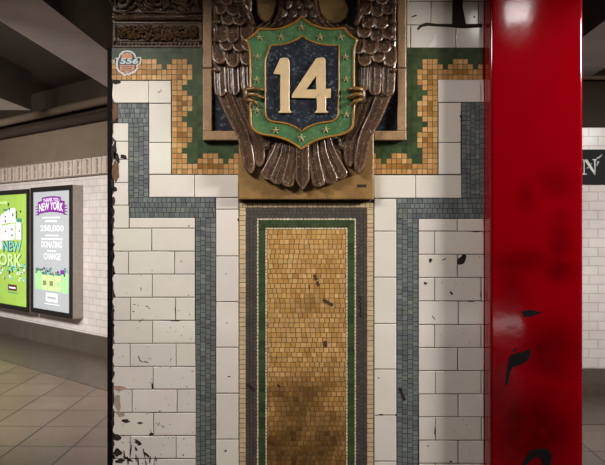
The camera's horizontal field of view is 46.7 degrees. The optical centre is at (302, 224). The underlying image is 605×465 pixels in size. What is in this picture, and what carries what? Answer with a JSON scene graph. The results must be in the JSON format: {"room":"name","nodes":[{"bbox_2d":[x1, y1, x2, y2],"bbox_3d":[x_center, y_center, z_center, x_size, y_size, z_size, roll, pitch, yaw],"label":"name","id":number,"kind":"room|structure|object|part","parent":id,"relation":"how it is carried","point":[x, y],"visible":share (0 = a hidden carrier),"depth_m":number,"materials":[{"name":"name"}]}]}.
{"room":"metro station","nodes":[
{"label":"metro station","id":0,"kind":"room"},
{"bbox_2d":[0,21,91,93],"bbox_3d":[-1.400,-1.650,3.560,13.200,0.100,16.500,0,0,0],"label":"ceiling","id":1,"kind":"structure","parent":0,"point":[48,71],"depth_m":6.89,"materials":[{"name":"brown paint"}]},
{"bbox_2d":[0,56,30,109],"bbox_3d":[-3.357,-1.399,1.360,0.580,0.399,11.932,0,0,2],"label":"ceiling beam","id":2,"kind":"structure","parent":1,"relation":"attached to","point":[15,80],"depth_m":6.97,"materials":[{"name":"grey paint"}]},
{"bbox_2d":[0,0,111,86],"bbox_3d":[-1.702,-1.399,0.910,0.404,0.399,11.024,0,0,2],"label":"ceiling beam","id":3,"kind":"structure","parent":1,"relation":"attached to","point":[78,32],"depth_m":4.45,"materials":[{"name":"grey paint"}]},
{"bbox_2d":[582,0,604,76],"bbox_3d":[1.879,-1.399,0.560,0.485,0.399,10.327,0,0,2],"label":"ceiling beam","id":4,"kind":"structure","parent":1,"relation":"attached to","point":[593,11],"depth_m":4.48,"materials":[{"name":"grey paint"}]},
{"bbox_2d":[582,75,604,79],"bbox_3d":[2.621,-1.197,5.680,4.958,0.036,0.036,0,0,0],"label":"ceiling pipe","id":5,"kind":"object","parent":4,"relation":"attached to","point":[593,77],"visible":0.02,"depth_m":5.67,"materials":[{"name":"brown metal"}]},
{"bbox_2d":[0,78,106,336],"bbox_3d":[-3.068,-0.100,8.509,7.844,3.000,0.251,0,0,42],"label":"wall","id":6,"kind":"structure","parent":0,"point":[94,320],"depth_m":7.79,"materials":[{"name":"white tile"}]},
{"bbox_2d":[0,189,29,311],"bbox_3d":[-3.646,0.304,8.772,1.179,1.470,0.141,0,0,42],"label":"advertising lightbox","id":7,"kind":"object","parent":6,"relation":"attached to","point":[14,204],"visible":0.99,"depth_m":8.57,"materials":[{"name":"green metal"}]},
{"bbox_2d":[0,333,106,390],"bbox_3d":[-3.572,1.398,8.211,7.504,0.004,0.809,0,0,42],"label":"trim","id":8,"kind":"structure","parent":6,"relation":"attached to","point":[85,368],"depth_m":7.21,"materials":[{"name":"concrete"}]},
{"bbox_2d":[0,154,106,183],"bbox_3d":[-3.162,-0.644,8.407,7.844,0.218,0.028,0,0,42],"label":"trim","id":9,"kind":"structure","parent":6,"relation":"attached to","point":[96,164],"depth_m":8.12,"materials":[{"name":"beige tile"}]},
{"bbox_2d":[0,316,106,356],"bbox_3d":[-3.167,1.295,8.409,7.834,0.210,0.032,0,0,42],"label":"baseboard","id":10,"kind":"structure","parent":6,"relation":"attached to","point":[70,339],"depth_m":8.10,"materials":[{"name":"grey concrete"}]},
{"bbox_2d":[0,95,106,126],"bbox_3d":[-3.321,-1.286,8.382,7.444,0.092,0.091,0,0,42],"label":"ceiling pipe","id":11,"kind":"object","parent":6,"relation":"attached to","point":[102,100],"visible":0.48,"depth_m":7.81,"materials":[{"name":"brown metal"}]},
{"bbox_2d":[0,109,106,138],"bbox_3d":[-3.273,-1.155,8.433,7.444,0.100,0.099,0,0,42],"label":"ceiling pipe","id":12,"kind":"object","parent":6,"relation":"attached to","point":[99,115],"visible":0.48,"depth_m":7.95,"materials":[{"name":"metal"}]},
{"bbox_2d":[30,185,82,318],"bbox_3d":[-2.825,0.294,8.021,0.946,1.468,0.141,0,0,42],"label":"advertising lightbox","id":13,"kind":"object","parent":6,"relation":"attached to","point":[56,212],"visible":1,"depth_m":7.89,"materials":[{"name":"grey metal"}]},
{"bbox_2d":[34,190,68,312],"bbox_3d":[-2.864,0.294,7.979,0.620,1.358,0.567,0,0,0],"label":"poster","id":14,"kind":"object","parent":13,"relation":"attached to","point":[51,207],"depth_m":7.97,"materials":[{"name":"grey paper"}]},
{"bbox_2d":[0,360,604,464],"bbox_3d":[-1.365,1.450,3.599,13.200,0.100,16.500,0,0,2],"label":"floor","id":15,"kind":"structure","parent":0,"point":[46,419],"depth_m":4.91,"materials":[{"name":"tile"}]},
{"bbox_2d":[111,0,483,464],"bbox_3d":[-0.020,-0.099,2.580,1.241,2.998,0.560,0,0,0],"label":"wall pier","id":16,"kind":"object","parent":15,"relation":"on","point":[153,422],"visible":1,"depth_m":2.31,"materials":[{"name":"tile"}]},
{"bbox_2d":[107,48,111,464],"bbox_3d":[-0.638,0.407,2.372,0.015,1.986,0.116,0,0,0],"label":"guard","id":17,"kind":"object","parent":16,"relation":"attached to","point":[109,50],"visible":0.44,"depth_m":2.31,"materials":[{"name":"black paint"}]},
{"bbox_2d":[110,0,201,46],"bbox_3d":[-0.480,-0.739,2.296,0.304,0.307,0.036,0,0,0],"label":"frieze","id":18,"kind":"object","parent":16,"relation":"attached to","point":[135,23],"visible":1,"depth_m":2.29},
{"bbox_3d":[-0.479,-0.682,2.300,0.299,0.038,0.029,0,0,0],"label":"torus moulding","id":19,"kind":"part","parent":18,"relation":"part of","materials":[{"name":"brown ceramic"}]},
{"bbox_3d":[-0.479,-0.596,2.308,0.298,0.022,0.013,0,0,0],"label":"rope moulding","id":20,"kind":"part","parent":18,"relation":"part of","materials":[{"name":"brown ceramic"}]},
{"bbox_2d":[118,103,215,464],"bbox_3d":[-0.448,0.336,2.312,0.323,1.476,0.004,0,0,0],"label":"mosaic band","id":21,"kind":"object","parent":16,"relation":"on","point":[136,115],"visible":1,"depth_m":2.31,"materials":[{"name":"tile"}]},
{"bbox_2d":[112,48,238,173],"bbox_3d":[-0.420,-0.377,2.312,0.420,0.419,0.004,0,0,0],"label":"mosaic","id":22,"kind":"object","parent":16,"relation":"attached to","point":[191,154],"visible":1,"depth_m":2.31},
{"bbox_2d":[114,50,140,75],"bbox_3d":[-0.577,-0.534,2.308,0.092,0.085,0.003,0,0,0],"label":"round sticker","id":23,"kind":"object","parent":22,"relation":"attached to","point":[127,62],"visible":1,"depth_m":2.31,"materials":[{"name":"paper"}]},
{"bbox_2d":[203,0,405,198],"bbox_3d":[0.007,-0.529,2.264,0.671,0.892,0.100,0,0,0],"label":"plaque","id":24,"kind":"object","parent":16,"relation":"attached to","point":[306,89],"visible":1,"depth_m":2.26,"materials":[{"name":"brown metal"}]},
{"bbox_3d":[0.012,-0.340,2.296,0.445,0.514,0.026,0,0,0],"label":"plate","id":25,"kind":"part","parent":24,"relation":"part of","materials":[{"name":"beige ceramic"}]},
{"bbox_2d":[239,203,373,464],"bbox_3d":[0.013,0.499,2.311,0.444,1.144,0.004,0,0,0],"label":"mosaic","id":26,"kind":"object","parent":16,"relation":"attached to","point":[306,270],"visible":1,"depth_m":2.31,"materials":[{"name":"tile"}]},
{"bbox_2d":[374,48,482,173],"bbox_3d":[0.411,-0.377,2.312,0.370,0.419,0.004,0,0,0],"label":"mosaic","id":27,"kind":"object","parent":16,"relation":"attached to","point":[418,154],"visible":0.98,"depth_m":2.31},
{"bbox_2d":[397,103,483,464],"bbox_3d":[0.456,0.335,2.311,0.289,1.478,0.004,0,0,0],"label":"mosaic band","id":28,"kind":"object","parent":16,"relation":"attached to","point":[471,204],"visible":1,"depth_m":2.31,"materials":[{"name":"tile"}]},
{"bbox_2d":[484,0,581,464],"bbox_3d":[0.769,-0.099,2.393,0.337,2.997,0.394,0,0,0],"label":"steel column","id":29,"kind":"structure","parent":15,"relation":"on","point":[533,48],"depth_m":2.24,"materials":[{"name":"red metal"}]},
{"bbox_2d":[582,68,604,367],"bbox_3d":[2.421,-0.100,5.885,5.558,3.000,0.250,0,0,0],"label":"wall","id":30,"kind":"structure","parent":0,"point":[593,195],"depth_m":5.76,"materials":[{"name":"white tile"}]},
{"bbox_2d":[582,149,604,183],"bbox_3d":[2.522,-0.478,5.742,0.820,0.280,0.035,0,0,0],"label":"station sign","id":31,"kind":"object","parent":30,"relation":"attached to","point":[593,160],"visible":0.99,"depth_m":5.73,"materials":[{"name":"black metal"}]},
{"bbox_2d":[582,396,604,424],"bbox_3d":[2.636,1.398,5.307,5.128,0.004,0.814,0,0,0],"label":"trim","id":32,"kind":"structure","parent":30,"relation":"attached to","point":[593,407],"depth_m":5.27,"materials":[{"name":"concrete"}]},
{"bbox_2d":[582,368,604,395],"bbox_3d":[2.486,1.289,5.737,5.428,0.222,0.044,0,0,0],"label":"baseboard","id":33,"kind":"structure","parent":30,"relation":"attached to","point":[593,379],"depth_m":5.73,"materials":[{"name":"grey concrete"}]}
]}

